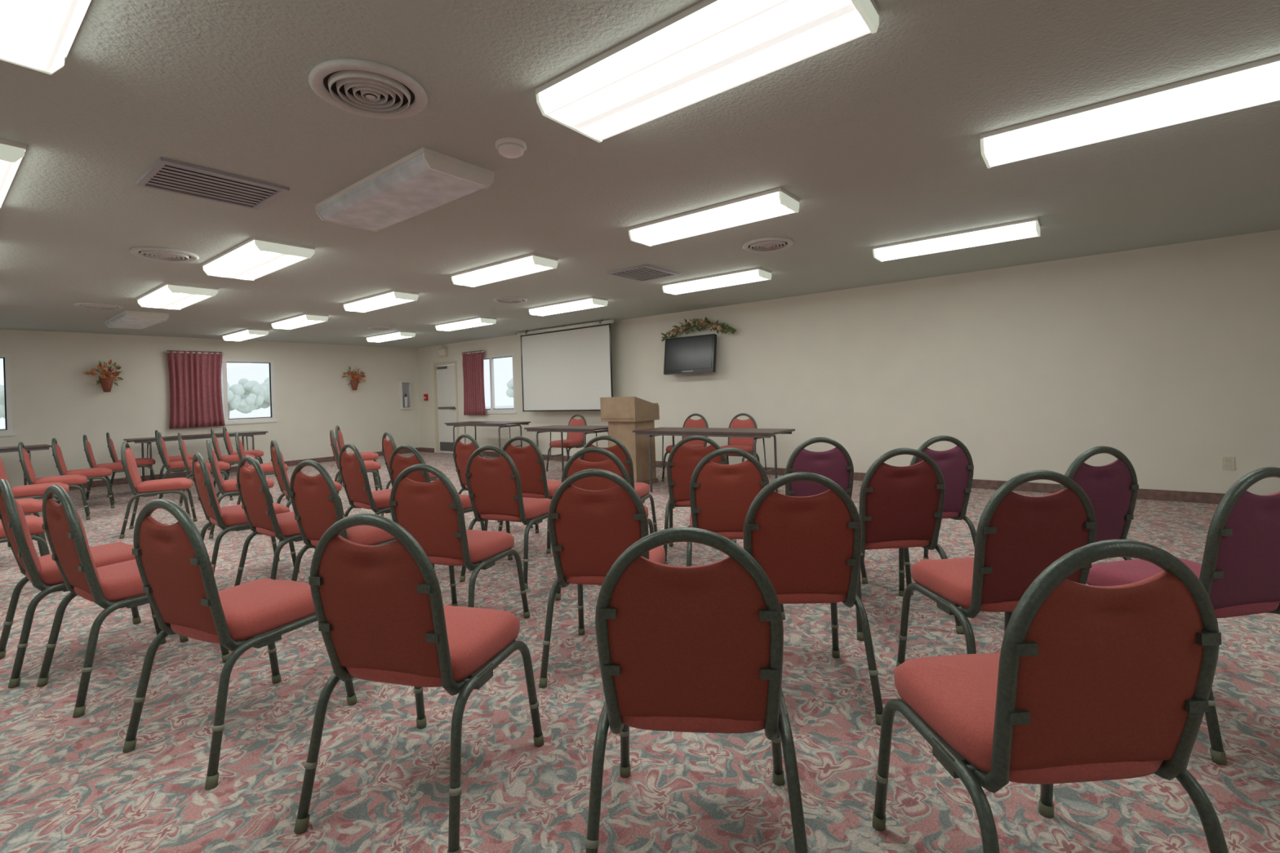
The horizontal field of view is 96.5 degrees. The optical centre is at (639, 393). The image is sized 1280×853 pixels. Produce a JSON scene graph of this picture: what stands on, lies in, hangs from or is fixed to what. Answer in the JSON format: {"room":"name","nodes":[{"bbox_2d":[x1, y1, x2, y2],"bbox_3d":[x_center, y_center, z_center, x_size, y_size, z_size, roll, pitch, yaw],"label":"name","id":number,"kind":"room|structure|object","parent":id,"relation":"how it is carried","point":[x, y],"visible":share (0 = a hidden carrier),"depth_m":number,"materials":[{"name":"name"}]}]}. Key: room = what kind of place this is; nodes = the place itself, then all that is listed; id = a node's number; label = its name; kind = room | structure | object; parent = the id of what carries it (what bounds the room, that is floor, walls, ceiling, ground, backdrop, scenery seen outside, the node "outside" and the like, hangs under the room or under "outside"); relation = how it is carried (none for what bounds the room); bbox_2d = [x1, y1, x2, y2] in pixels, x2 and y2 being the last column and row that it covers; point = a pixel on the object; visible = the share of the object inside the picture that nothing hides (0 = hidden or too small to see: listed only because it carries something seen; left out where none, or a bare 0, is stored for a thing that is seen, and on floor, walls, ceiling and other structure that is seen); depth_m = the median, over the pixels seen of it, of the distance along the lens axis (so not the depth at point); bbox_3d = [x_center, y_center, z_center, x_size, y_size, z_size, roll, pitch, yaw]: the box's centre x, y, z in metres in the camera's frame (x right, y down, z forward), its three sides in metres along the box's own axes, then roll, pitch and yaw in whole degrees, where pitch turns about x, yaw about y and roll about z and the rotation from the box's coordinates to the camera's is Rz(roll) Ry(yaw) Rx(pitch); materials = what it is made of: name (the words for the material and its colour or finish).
{"room":"community hall","nodes":[
{"label":"community hall","id":0,"kind":"room"},
{"bbox_2d":[0,328,420,487],"bbox_3d":[-8.980,0.268,8.764,0.150,2.440,12.050,-2,0,38],"label":"wall","id":1,"kind":"structure","parent":0,"point":[52,397],"depth_m":9.72,"materials":[{"name":"paint"}]},
{"bbox_2d":[0,353,16,436],"bbox_3d":[-9.760,0.034,7.736,0.140,1.200,1.740,-2,0,38],"label":"window","id":2,"kind":"structure","parent":1,"relation":"in","point":[8,431],"depth_m":8.35,"materials":[{"name":"white plastic"}]},
{"bbox_2d":[83,359,123,391],"bbox_3d":[-8.512,-0.291,9.082,0.180,0.527,0.500,-2,0,38],"label":"wall basket","id":3,"kind":"object","parent":1,"relation":"attached to","point":[106,383],"visible":1,"depth_m":9.07,"materials":[{"name":"wicker"}]},
{"bbox_2d":[164,350,225,428],"bbox_3d":[-7.789,-0.082,10.040,0.079,1.340,0.860,-2,0,38],"label":"curtain","id":4,"kind":"object","parent":1,"relation":"hanging from","point":[194,376],"visible":1,"depth_m":10.03,"materials":[{"name":"red fabric"}]},
{"bbox_2d":[69,447,420,489],"bbox_3d":[-8.835,1.434,8.768,0.012,0.100,11.888,-2,0,38],"label":"baseboard","id":5,"kind":"structure","parent":1,"relation":"attached to","point":[180,474],"depth_m":9.88,"materials":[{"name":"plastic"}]},
{"bbox_2d":[222,359,278,424],"bbox_3d":[-7.612,-0.038,10.486,0.140,1.200,1.660,-2,0,38],"label":"window","id":6,"kind":"structure","parent":1,"relation":"in","point":[271,362],"depth_m":10.75,"materials":[{"name":"white plastic"}]},
{"bbox_2d":[342,365,365,390],"bbox_3d":[-6.090,-0.336,12.183,0.180,0.515,0.527,-2,0,38],"label":"wall basket","id":7,"kind":"object","parent":1,"relation":"attached to","point":[357,378],"visible":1,"depth_m":12.15,"materials":[{"name":"wicker"}]},
{"bbox_2d":[399,381,412,408],"bbox_3d":[-5.397,0.029,13.162,0.090,0.640,0.240,-2,0,38],"label":"fire extinguisher cabinet","id":8,"kind":"object","parent":1,"relation":"attached to","point":[405,387],"visible":1,"depth_m":13.16,"materials":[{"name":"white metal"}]},
{"bbox_2d":[0,0,1279,348],"bbox_3d":[-2.459,-1.219,3.728,16.700,0.100,12.200,-2,0,38],"label":"ceiling","id":9,"kind":"structure","parent":0,"point":[876,135],"depth_m":3.00,"materials":[{"name":"grey paint"}]},
{"bbox_2d":[0,138,26,208],"bbox_3d":[-3.452,-1.090,2.858,1.220,0.093,0.420,-2,0,38],"label":"ceiling light","id":10,"kind":"object","parent":9,"relation":"attached to","point":[11,153],"depth_m":2.64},
{"bbox_2d":[0,0,91,75],"bbox_3d":[-1.641,-1.150,1.442,1.220,0.093,0.420,-2,0,38],"label":"ceiling light","id":11,"kind":"object","parent":9,"relation":"attached to","point":[38,35],"depth_m":1.74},
{"bbox_2d":[73,302,124,309],"bbox_3d":[-6.346,-1.025,6.706,0.430,0.030,0.430,-2,0,38],"label":"ceiling vent","id":12,"kind":"object","parent":9,"relation":"in","point":[82,304],"visible":1,"depth_m":6.64,"materials":[{"name":"metal"}]},
{"bbox_2d":[104,310,168,328],"bbox_3d":[-6.747,-0.981,7.654,1.220,0.093,0.430,-2,0,38],"label":"ceiling light unlit","id":13,"kind":"object","parent":9,"relation":"attached to","point":[126,319],"depth_m":7.41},
{"bbox_2d":[129,246,199,262],"bbox_3d":[-3.799,-1.110,4.575,0.430,0.030,0.430,-2,0,38],"label":"ceiling vent","id":14,"kind":"object","parent":9,"relation":"in","point":[163,254],"visible":1,"depth_m":4.52,"materials":[{"name":"metal"}]},
{"bbox_2d":[137,282,218,310],"bbox_3d":[-4.997,-1.039,6.159,1.220,0.093,0.420,-2,0,38],"label":"ceiling light","id":15,"kind":"object","parent":9,"relation":"attached to","point":[169,295],"depth_m":5.94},
{"bbox_2d":[135,156,289,209],"bbox_3d":[-2.385,-1.163,3.203,0.500,0.018,0.580,-2,0,38],"label":"ceiling vent","id":16,"kind":"object","parent":9,"relation":"in","point":[166,175],"visible":1,"depth_m":3.17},
{"bbox_2d":[222,328,269,341],"bbox_3d":[-6.628,-0.984,9.592,1.220,0.093,0.300,-2,0,38],"label":"ceiling light","id":17,"kind":"object","parent":9,"relation":"attached to","point":[249,333],"depth_m":9.37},
{"bbox_2d":[201,236,315,280],"bbox_3d":[-3.185,-1.099,4.743,1.220,0.093,0.420,-2,0,38],"label":"ceiling light","id":18,"kind":"object","parent":9,"relation":"attached to","point":[256,257],"depth_m":4.54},
{"bbox_2d":[271,312,328,329],"bbox_3d":[-4.935,-1.041,8.268,1.220,0.093,0.300,-2,0,38],"label":"ceiling light","id":19,"kind":"object","parent":9,"relation":"attached to","point":[304,319],"depth_m":8.07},
{"bbox_2d":[308,58,427,119],"bbox_3d":[-1.076,-1.200,2.281,0.430,0.030,0.430,-2,0,38],"label":"ceiling vent","id":20,"kind":"object","parent":9,"relation":"in","point":[362,87],"visible":1,"depth_m":2.24,"materials":[{"name":"metal"}]},
{"bbox_2d":[342,289,418,312],"bbox_3d":[-3.124,-1.101,6.852,1.220,0.093,0.300,-2,0,38],"label":"ceiling light","id":21,"kind":"object","parent":9,"relation":"attached to","point":[393,297],"depth_m":6.68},
{"bbox_2d":[365,330,415,342],"bbox_3d":[-4.610,-1.051,10.552,1.220,0.093,0.300,-2,0,38],"label":"ceiling light","id":22,"kind":"object","parent":9,"relation":"attached to","point":[398,335],"depth_m":10.36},
{"bbox_2d":[315,146,494,231],"bbox_3d":[-1.413,-1.157,3.358,1.220,0.093,0.430,-2,0,38],"label":"ceiling light unlit","id":23,"kind":"object","parent":9,"relation":"attached to","point":[424,180],"depth_m":3.18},
{"bbox_2d":[435,316,496,331],"bbox_3d":[-2.799,-1.111,9.136,1.220,0.093,0.300,-2,0,38],"label":"ceiling light","id":24,"kind":"object","parent":9,"relation":"attached to","point":[478,321],"depth_m":8.97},
{"bbox_2d":[450,253,558,287],"bbox_3d":[-1.312,-1.161,5.436,1.220,0.093,0.300,-2,0,38],"label":"ceiling light","id":25,"kind":"object","parent":9,"relation":"attached to","point":[532,263],"depth_m":5.28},
{"bbox_2d":[495,137,526,158],"bbox_3d":[-0.635,-1.203,2.812,0.150,0.053,0.150,-2,0,38],"label":"smoke detector","id":26,"kind":"object","parent":9,"relation":"attached to","point":[507,147],"visible":1,"depth_m":2.77,"materials":[{"name":"white plastic"}]},
{"bbox_2d":[517,319,613,411],"bbox_3d":[-1.345,-0.451,10.074,2.340,1.510,0.080,-2,0,38],"label":"projection screen","id":27,"kind":"object","parent":9,"relation":"hanging from","point":[569,370],"visible":0.92,"depth_m":10.02,"materials":[{"name":"fabric"}]},
{"bbox_2d":[528,296,608,315],"bbox_3d":[-0.987,-1.172,7.720,1.220,0.093,0.300,-2,0,38],"label":"ceiling light","id":28,"kind":"object","parent":9,"relation":"attached to","point":[592,302],"depth_m":7.57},
{"bbox_2d":[607,264,679,281],"bbox_3d":[0.039,-1.243,5.902,0.500,0.018,0.580,-2,0,38],"label":"ceiling vent","id":29,"kind":"object","parent":9,"relation":"in","point":[643,273],"visible":1,"depth_m":5.88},
{"bbox_2d":[534,0,879,142],"bbox_3d":[0.186,-1.210,2.108,1.220,0.093,0.420,-2,0,38],"label":"ceiling light","id":30,"kind":"object","parent":9,"relation":"attached to","point":[709,48],"depth_m":2.01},
{"bbox_2d":[627,187,799,246],"bbox_3d":[0.483,-1.220,4.032,1.220,0.093,0.300,-2,0,38],"label":"ceiling light","id":31,"kind":"object","parent":9,"relation":"attached to","point":[775,202],"depth_m":3.90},
{"bbox_2d":[662,266,772,294],"bbox_3d":[0.824,-1.232,6.304,1.220,0.093,0.300,-2,0,38],"label":"ceiling light","id":32,"kind":"object","parent":9,"relation":"attached to","point":[753,274],"depth_m":6.17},
{"bbox_2d":[742,236,793,252],"bbox_3d":[1.095,-1.272,4.899,0.430,0.030,0.430,-2,0,38],"label":"ceiling vent","id":33,"kind":"object","parent":9,"relation":"in","point":[773,243],"visible":1,"depth_m":4.84,"materials":[{"name":"metal"}]},
{"bbox_2d":[872,217,1039,262],"bbox_3d":[2.659,-1.293,4.870,1.220,0.093,0.300,-2,0,38],"label":"ceiling light","id":34,"kind":"object","parent":9,"relation":"attached to","point":[1029,228],"depth_m":4.75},
{"bbox_2d":[979,54,1279,168],"bbox_3d":[2.287,-1.280,2.623,1.220,0.093,0.300,-2,0,38],"label":"ceiling light","id":35,"kind":"object","parent":9,"relation":"attached to","point":[1255,83],"depth_m":2.56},
{"bbox_2d":[0,451,1279,852],"bbox_3d":[-2.374,1.319,3.728,16.700,0.100,12.200,-2,0,38],"label":"floor","id":36,"kind":"structure","parent":0,"point":[68,784],"depth_m":1.93,"materials":[{"name":"carpet"}]},
{"bbox_2d":[0,444,51,485],"bbox_3d":[-8.924,1.114,7.378,0.600,0.745,1.830,-2,0,38],"label":"folding table","id":37,"kind":"object","parent":36,"relation":"on","point":[45,446],"visible":0.39,"depth_m":7.78,"materials":[{"name":"brown wood"}]},
{"bbox_2d":[0,515,54,592],"bbox_3d":[-4.262,0.887,3.770,0.525,0.896,0.548,-2,0,40],"label":"banquet chair","id":38,"kind":"object","parent":36,"relation":"on","point":[34,523],"visible":0.5,"depth_m":3.78,"materials":[{"name":"fabric"}]},
{"bbox_2d":[16,497,47,543],"bbox_3d":[-5.146,0.916,4.588,0.525,0.896,0.548,-2,0,42],"label":"banquet chair","id":39,"kind":"object","parent":36,"relation":"on","point":[28,505],"visible":0.41,"depth_m":4.60,"materials":[{"name":"fabric"}]},
{"bbox_2d":[0,457,69,503],"bbox_3d":[-5.986,0.944,5.626,0.548,0.896,0.525,-2,0,-44],"label":"banquet chair","id":40,"kind":"object","parent":36,"relation":"on","point":[34,491],"visible":0.41,"depth_m":5.50,"materials":[{"name":"fabric"}]},
{"bbox_2d":[17,442,90,519],"bbox_3d":[-6.478,0.961,6.327,0.548,0.896,0.525,-2,0,-44],"label":"banquet chair","id":41,"kind":"object","parent":36,"relation":"on","point":[73,480],"visible":0.8,"depth_m":6.22,"materials":[{"name":"fabric"}]},
{"bbox_2d":[0,479,166,688],"bbox_3d":[-2.796,0.839,2.852,0.525,0.896,0.548,-2,0,37],"label":"banquet chair","id":42,"kind":"object","parent":36,"relation":"on","point":[43,573],"visible":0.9,"depth_m":2.63,"materials":[{"name":"fabric"}]},
{"bbox_2d":[51,438,115,508],"bbox_3d":[-6.851,0.973,7.037,0.548,0.896,0.525,-2,0,-42],"label":"banquet chair","id":43,"kind":"object","parent":36,"relation":"on","point":[94,473],"visible":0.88,"depth_m":6.93,"materials":[{"name":"fabric"}]},
{"bbox_2d":[82,435,124,500],"bbox_3d":[-7.157,0.983,7.734,0.548,0.896,0.525,-2,0,-42],"label":"banquet chair","id":44,"kind":"object","parent":36,"relation":"on","point":[117,467],"visible":0.55,"depth_m":7.52,"materials":[{"name":"fabric"}]},
{"bbox_2d":[106,432,155,497],"bbox_3d":[-7.383,0.991,8.304,0.548,0.896,0.525,-2,0,-42],"label":"banquet chair","id":45,"kind":"object","parent":36,"relation":"on","point":[140,462],"visible":0.7,"depth_m":8.18,"materials":[{"name":"fabric"}]},
{"bbox_2d":[36,484,230,717],"bbox_3d":[-2.289,0.822,2.589,0.525,0.896,0.548,-2,0,32],"label":"banquet chair","id":46,"kind":"object","parent":36,"relation":"on","point":[113,587],"visible":0.76,"depth_m":2.39,"materials":[{"name":"fabric"}]},
{"bbox_2d":[119,441,197,538],"bbox_3d":[-4.786,0.904,5.691,0.548,0.896,0.525,-2,0,-34],"label":"banquet chair","id":47,"kind":"object","parent":36,"relation":"on","point":[139,488],"visible":0.99,"depth_m":5.53,"materials":[{"name":"fabric"}]},
{"bbox_2d":[157,432,207,498],"bbox_3d":[-6.176,0.951,7.741,0.548,0.896,0.525,-2,0,-38],"label":"banquet chair","id":48,"kind":"object","parent":36,"relation":"on","point":[174,466],"visible":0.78,"depth_m":7.51,"materials":[{"name":"fabric"}]},
{"bbox_2d":[123,431,268,481],"bbox_3d":[-7.381,1.063,9.598,0.600,0.745,1.830,-2,0,38],"label":"folding table","id":49,"kind":"object","parent":36,"relation":"on","point":[248,433],"visible":0.76,"depth_m":9.26,"materials":[{"name":"brown wood"}]},
{"bbox_2d":[177,432,233,506],"bbox_3d":[-5.594,0.931,7.350,0.548,0.896,0.525,-2,0,-38],"label":"banquet chair","id":50,"kind":"object","parent":36,"relation":"on","point":[223,465],"visible":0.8,"depth_m":7.12,"materials":[{"name":"fabric"}]},
{"bbox_2d":[210,428,255,488],"bbox_3d":[-5.973,0.944,8.408,0.548,0.896,0.525,-2,0,-36],"label":"banquet chair","id":51,"kind":"object","parent":36,"relation":"on","point":[231,460],"visible":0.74,"depth_m":8.20,"materials":[{"name":"fabric"}]},
{"bbox_2d":[122,498,357,789],"bbox_3d":[-1.476,0.795,2.132,0.525,0.896,0.548,-2,0,25],"label":"banquet chair","id":52,"kind":"object","parent":36,"relation":"on","point":[174,565],"visible":0.92,"depth_m":1.95,"materials":[{"name":"fabric"}]},
{"bbox_2d":[206,439,274,538],"bbox_3d":[-3.880,0.874,5.566,0.548,0.896,0.525,-2,0,-38],"label":"banquet chair","id":53,"kind":"object","parent":36,"relation":"on","point":[226,487],"visible":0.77,"depth_m":5.33,"materials":[{"name":"fabric"}]},
{"bbox_2d":[222,426,266,480],"bbox_3d":[-6.310,0.955,9.116,0.548,0.896,0.525,-2,0,-32],"label":"banquet chair","id":54,"kind":"object","parent":36,"relation":"on","point":[257,453],"visible":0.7,"depth_m":8.98,"materials":[{"name":"fabric"}]},
{"bbox_2d":[191,452,299,573],"bbox_3d":[-2.800,0.839,4.036,0.525,0.896,0.548,-2,0,43],"label":"banquet chair","id":55,"kind":"object","parent":36,"relation":"on","point":[228,518],"visible":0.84,"depth_m":3.83,"materials":[{"name":"fabric"}]},
{"bbox_2d":[235,432,289,505],"bbox_3d":[-4.583,0.898,6.941,0.548,0.896,0.525,-2,0,-34],"label":"banquet chair","id":56,"kind":"object","parent":36,"relation":"on","point":[268,468],"visible":0.56,"depth_m":6.76,"materials":[{"name":"fabric"}]},
{"bbox_2d":[234,455,345,586],"bbox_3d":[-2.220,0.819,3.671,0.525,0.896,0.548,-2,0,36],"label":"banquet chair","id":57,"kind":"object","parent":36,"relation":"on","point":[252,486],"visible":0.73,"depth_m":3.47,"materials":[{"name":"fabric"}]},
{"bbox_2d":[270,440,344,544],"bbox_3d":[-3.030,0.846,5.206,0.548,0.896,0.525,-2,0,-40],"label":"banquet chair","id":58,"kind":"object","parent":36,"relation":"on","point":[277,458],"visible":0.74,"depth_m":4.99,"materials":[{"name":"fabric"}]},
{"bbox_2d":[288,459,396,581],"bbox_3d":[-1.653,0.800,3.304,0.525,0.896,0.548,-2,0,29],"label":"banquet chair","id":59,"kind":"object","parent":36,"relation":"on","point":[315,500],"visible":0.62,"depth_m":3.12,"materials":[{"name":"fabric"}]},
{"bbox_2d":[329,429,382,494],"bbox_3d":[-3.396,0.858,6.838,0.548,0.896,0.525,-2,0,-32],"label":"banquet chair","id":60,"kind":"object","parent":36,"relation":"on","point":[371,466],"visible":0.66,"depth_m":6.74,"materials":[{"name":"fabric"}]},
{"bbox_2d":[335,425,379,488],"bbox_3d":[-3.973,0.877,8.053,0.548,0.896,0.525,-2,0,-22],"label":"banquet chair","id":61,"kind":"object","parent":36,"relation":"on","point":[371,455],"visible":0.56,"depth_m":7.92,"materials":[{"name":"fabric"}]},
{"bbox_2d":[337,443,391,516],"bbox_3d":[-2.005,0.812,4.467,0.525,0.896,0.548,-2,0,40],"label":"banquet chair","id":62,"kind":"object","parent":36,"relation":"on","point":[353,470],"visible":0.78,"depth_m":4.27,"materials":[{"name":"fabric"}]},
{"bbox_2d":[380,431,441,516],"bbox_3d":[-2.341,0.823,5.911,0.548,0.896,0.525,-2,0,-40],"label":"banquet chair","id":63,"kind":"object","parent":36,"relation":"on","point":[388,446],"visible":0.34,"depth_m":5.80,"materials":[{"name":"fabric"}]},
{"bbox_2d":[293,513,543,852],"bbox_3d":[-0.657,0.767,1.778,0.525,0.896,0.548,-2,0,16],"label":"banquet chair","id":64,"kind":"object","parent":36,"relation":"on","point":[382,616],"visible":1,"depth_m":1.57,"materials":[{"name":"fabric"}]},
{"bbox_2d":[388,444,485,568],"bbox_3d":[-1.483,0.795,4.173,0.525,0.896,0.548,-2,0,32],"label":"banquet chair","id":65,"kind":"object","parent":36,"relation":"on","point":[397,463],"visible":0.25,"depth_m":3.99,"materials":[{"name":"fabric"}]},
{"bbox_2d":[389,463,529,618],"bbox_3d":[-0.935,0.777,2.935,0.525,0.896,0.548,-2,0,20],"label":"banquet chair","id":66,"kind":"object","parent":36,"relation":"on","point":[432,513],"visible":0.8,"depth_m":2.73,"materials":[{"name":"fabric"}]},
{"bbox_2d":[444,421,530,457],"bbox_3d":[-2.908,0.914,10.860,1.830,0.745,0.600,-2,0,38],"label":"folding table","id":67,"kind":"object","parent":36,"relation":"on","point":[495,424],"visible":0.84,"depth_m":10.62,"materials":[{"name":"brown wood"}]},
{"bbox_2d":[453,434,533,530],"bbox_3d":[-1.349,0.790,5.160,0.525,0.896,0.548,-2,0,39],"label":"banquet chair","id":68,"kind":"object","parent":36,"relation":"on","point":[462,452],"visible":0.32,"depth_m":5.02,"materials":[{"name":"fabric"}]},
{"bbox_2d":[459,445,551,589],"bbox_3d":[-0.854,0.774,3.886,0.525,0.896,0.548,-2,0,23],"label":"banquet chair","id":69,"kind":"object","parent":36,"relation":"on","point":[494,486],"visible":0.86,"depth_m":3.68,"materials":[{"name":"fabric"}]},
{"bbox_2d":[497,435,561,553],"bbox_3d":[-0.817,0.773,4.681,0.525,0.896,0.548,-2,0,26],"label":"banquet chair","id":70,"kind":"object","parent":36,"relation":"on","point":[529,462],"visible":0.61,"depth_m":4.45,"materials":[{"name":"fabric"}]},
{"bbox_2d":[524,425,608,471],"bbox_3d":[-0.966,0.850,8.263,1.400,0.745,0.600,-2,0,38],"label":"folding table","id":71,"kind":"object","parent":36,"relation":"on","point":[588,429],"visible":0.77,"depth_m":8.16,"materials":[{"name":"brown wood"}]},
{"bbox_2d":[546,413,586,471],"bbox_3d":[-1.161,0.784,9.201,0.525,0.896,0.548,-2,0,38],"label":"banquet chair","id":72,"kind":"object","parent":36,"relation":"on","point":[573,440],"visible":0.7,"depth_m":9.18,"materials":[{"name":"fabric"}]},
{"bbox_2d":[538,468,668,688],"bbox_3d":[-0.124,0.750,2.556,0.525,0.896,0.548,-2,0,11],"label":"banquet chair","id":73,"kind":"object","parent":36,"relation":"on","point":[589,531],"visible":0.77,"depth_m":2.34,"materials":[{"name":"fabric"}]},
{"bbox_2d":[555,447,653,599],"bbox_3d":[-0.196,0.752,3.538,0.525,0.896,0.548,-2,0,14],"label":"banquet chair","id":74,"kind":"object","parent":36,"relation":"on","point":[613,464],"visible":0.31,"depth_m":3.30,"materials":[{"name":"fabric"}]},
{"bbox_2d":[579,435,657,532],"bbox_3d":[-0.179,0.752,4.438,0.525,0.896,0.548,-2,0,17],"label":"banquet chair","id":75,"kind":"object","parent":36,"relation":"on","point":[620,450],"visible":0.37,"depth_m":4.21,"materials":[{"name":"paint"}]},
{"bbox_2d":[600,396,659,484],"bbox_3d":[-0.119,0.614,7.586,0.580,1.160,0.536,-2,0,38],"label":"wooden lectern","id":76,"kind":"object","parent":36,"relation":"on","point":[624,415],"visible":0.77,"depth_m":7.40,"materials":[{"name":"brown wood"}]},
{"bbox_2d":[661,413,708,481],"bbox_3d":[0.635,0.725,7.733,0.525,0.896,0.548,-2,0,38],"label":"banquet chair","id":77,"kind":"object","parent":36,"relation":"on","point":[689,423],"visible":0.54,"depth_m":7.81,"materials":[{"name":"fabric"}]},
{"bbox_2d":[584,527,810,852],"bbox_3d":[0.141,0.741,1.505,0.525,0.896,0.548,-2,0,7],"label":"banquet chair","id":78,"kind":"object","parent":36,"relation":"on","point":[699,649],"visible":1,"depth_m":1.28,"materials":[{"name":"fabric"}]},
{"bbox_2d":[663,435,737,563],"bbox_3d":[0.428,0.732,4.155,0.525,0.896,0.548,-2,0,7],"label":"banquet chair","id":79,"kind":"object","parent":36,"relation":"on","point":[682,462],"visible":0.63,"depth_m":3.93,"materials":[{"name":"fabric"}]},
{"bbox_2d":[632,426,795,493],"bbox_3d":[0.826,0.790,6.660,1.830,0.745,0.600,-2,0,38],"label":"folding table","id":80,"kind":"object","parent":36,"relation":"on","point":[757,433],"visible":0.89,"depth_m":6.43,"materials":[{"name":"brown wood"}]},
{"bbox_2d":[686,447,785,619],"bbox_3d":[0.499,0.729,3.237,0.525,0.896,0.548,-2,0,5],"label":"banquet chair","id":81,"kind":"object","parent":36,"relation":"on","point":[722,496],"visible":0.62,"depth_m":3.00,"materials":[{"name":"fabric"}]},
{"bbox_2d":[720,413,759,464],"bbox_3d":[1.210,0.706,7.284,0.525,0.896,0.548,-2,0,38],"label":"banquet chair","id":82,"kind":"object","parent":36,"relation":"on","point":[746,444],"visible":0.53,"depth_m":7.38,"materials":[{"name":"fabric"}]},
{"bbox_2d":[742,471,883,725],"bbox_3d":[0.603,0.726,2.281,0.525,0.896,0.548,-2,0,3],"label":"banquet chair","id":83,"kind":"object","parent":36,"relation":"on","point":[808,548],"visible":0.79,"depth_m":2.05,"materials":[{"name":"fabric"}]},
{"bbox_2d":[782,436,867,583],"bbox_3d":[1.092,0.710,3.702,0.525,0.896,0.548,-2,0,-2],"label":"banquet chair","id":84,"kind":"object","parent":36,"relation":"on","point":[836,464],"visible":0.45,"depth_m":3.46,"materials":[{"name":"fabric"}]},
{"bbox_2d":[855,448,964,640],"bbox_3d":[1.248,0.704,2.959,0.525,0.896,0.548,-2,0,-4],"label":"banquet chair","id":85,"kind":"object","parent":36,"relation":"on","point":[900,508],"visible":0.82,"depth_m":2.73,"materials":[{"name":"fabric"}]},
{"bbox_2d":[859,435,976,595],"bbox_3d":[1.714,0.689,3.536,0.525,0.896,0.548,-2,0,-10],"label":"banquet chair","id":86,"kind":"object","parent":36,"relation":"on","point":[956,466],"visible":0.44,"depth_m":3.32,"materials":[{"name":"fabric"}]},
{"bbox_2d":[896,470,1097,666],"bbox_3d":[1.326,0.702,2.149,0.525,0.896,0.548,-2,0,-4],"label":"banquet chair","id":87,"kind":"object","parent":36,"relation":"on","point":[1018,536],"visible":0.73,"depth_m":1.92,"materials":[{"name":"fabric"}]},
{"bbox_2d":[872,539,1228,852],"bbox_3d":[0.878,0.717,1.300,0.525,0.896,0.548,-2,0,-3],"label":"banquet chair","id":88,"kind":"object","parent":36,"relation":"on","point":[1086,683],"visible":1,"depth_m":1.08,"materials":[{"name":"fabric"}]},
{"bbox_2d":[1058,445,1138,559],"bbox_3d":[1.995,0.679,2.758,0.525,0.896,0.548,-2,0,-12],"label":"banquet chair","id":89,"kind":"object","parent":36,"relation":"on","point":[1112,489],"visible":0.4,"depth_m":2.53,"materials":[{"name":"fabric"}]},
{"bbox_2d":[1086,466,1279,764],"bbox_3d":[1.960,0.681,2.049,0.525,0.896,0.548,-2,0,-10],"label":"banquet chair","id":90,"kind":"object","parent":36,"relation":"on","point":[1239,571],"visible":0.65,"depth_m":1.81,"materials":[{"name":"fabric"}]},
{"bbox_2d":[417,229,1279,495],"bbox_3d":[1.291,-0.073,8.476,16.700,2.440,0.150,-2,0,38],"label":"wall","id":91,"kind":"structure","parent":0,"point":[1166,357],"depth_m":6.27,"materials":[{"name":"paint"}]},
{"bbox_2d":[432,361,458,453],"bbox_3d":[-4.316,0.315,12.819,0.890,2.034,0.162,-2,0,38],"label":"door","id":92,"kind":"structure","parent":91,"relation":"in","point":[445,376],"depth_m":12.85,"materials":[{"name":"white paint"}]},
{"bbox_2d":[461,350,485,415],"bbox_3d":[-3.502,-0.224,12.015,0.760,1.341,0.079,-2,0,38],"label":"curtain","id":93,"kind":"object","parent":91,"relation":"hanging from","point":[473,362],"visible":1,"depth_m":11.97,"materials":[{"name":"red fabric"}]},
{"bbox_2d":[483,353,516,413],"bbox_3d":[-3.073,-0.188,11.849,1.640,1.200,0.140,-2,0,38],"label":"window","id":94,"kind":"structure","parent":91,"relation":"in","point":[492,411],"depth_m":11.75,"materials":[{"name":"white plastic"}]},
{"bbox_2d":[663,333,716,375],"bbox_3d":[0.767,-0.585,8.623,0.880,0.564,0.222,-2,0,38],"label":"tv","id":95,"kind":"object","parent":91,"relation":"attached to","point":[694,354],"visible":1,"depth_m":8.54,"materials":[{"name":"black plastic"}]},
{"bbox_2d":[660,316,736,342],"bbox_3d":[0.832,-0.984,8.570,1.346,0.320,0.161,-2,0,38],"label":"swag","id":96,"kind":"object","parent":91,"relation":"attached to","point":[682,328],"visible":1,"depth_m":8.56,"materials":[{"name":"green plant"}]},
{"bbox_2d":[420,447,1225,504],"bbox_3d":[1.280,1.098,8.412,16.400,0.100,0.012,-2,0,38],"label":"baseboard","id":97,"kind":"structure","parent":91,"relation":"attached to","point":[1143,494],"depth_m":6.04,"materials":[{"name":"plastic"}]},
{"label":"outside","id":98,"kind":"structure","parent":0,"visible":0},
{"bbox_2d":[0,405,514,429],"bbox_3d":[-2.534,1.575,21.055,150.000,0.100,150.000,-2,0,38],"label":"lawn","id":99,"kind":"structure","parent":98,"point":[495,406],"depth_m":88.14,"materials":[{"name":"green plant"}]},
{"bbox_2d":[221,378,263,418],"bbox_3d":[-35.958,0.663,49.788,4.131,3.879,5.808,-2,0,38],"label":"tree","id":100,"kind":"object","parent":99,"relation":"on","point":[244,398],"visible":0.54,"depth_m":49.66,"materials":[{"name":"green plant"}]},
{"bbox_2d":[238,377,270,409],"bbox_3d":[-35.354,0.384,55.591,4.638,4.399,6.361,-2,0,38],"label":"tree","id":101,"kind":"object","parent":99,"relation":"on","point":[264,393],"visible":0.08,"depth_m":53.83,"materials":[{"name":"green plant"}]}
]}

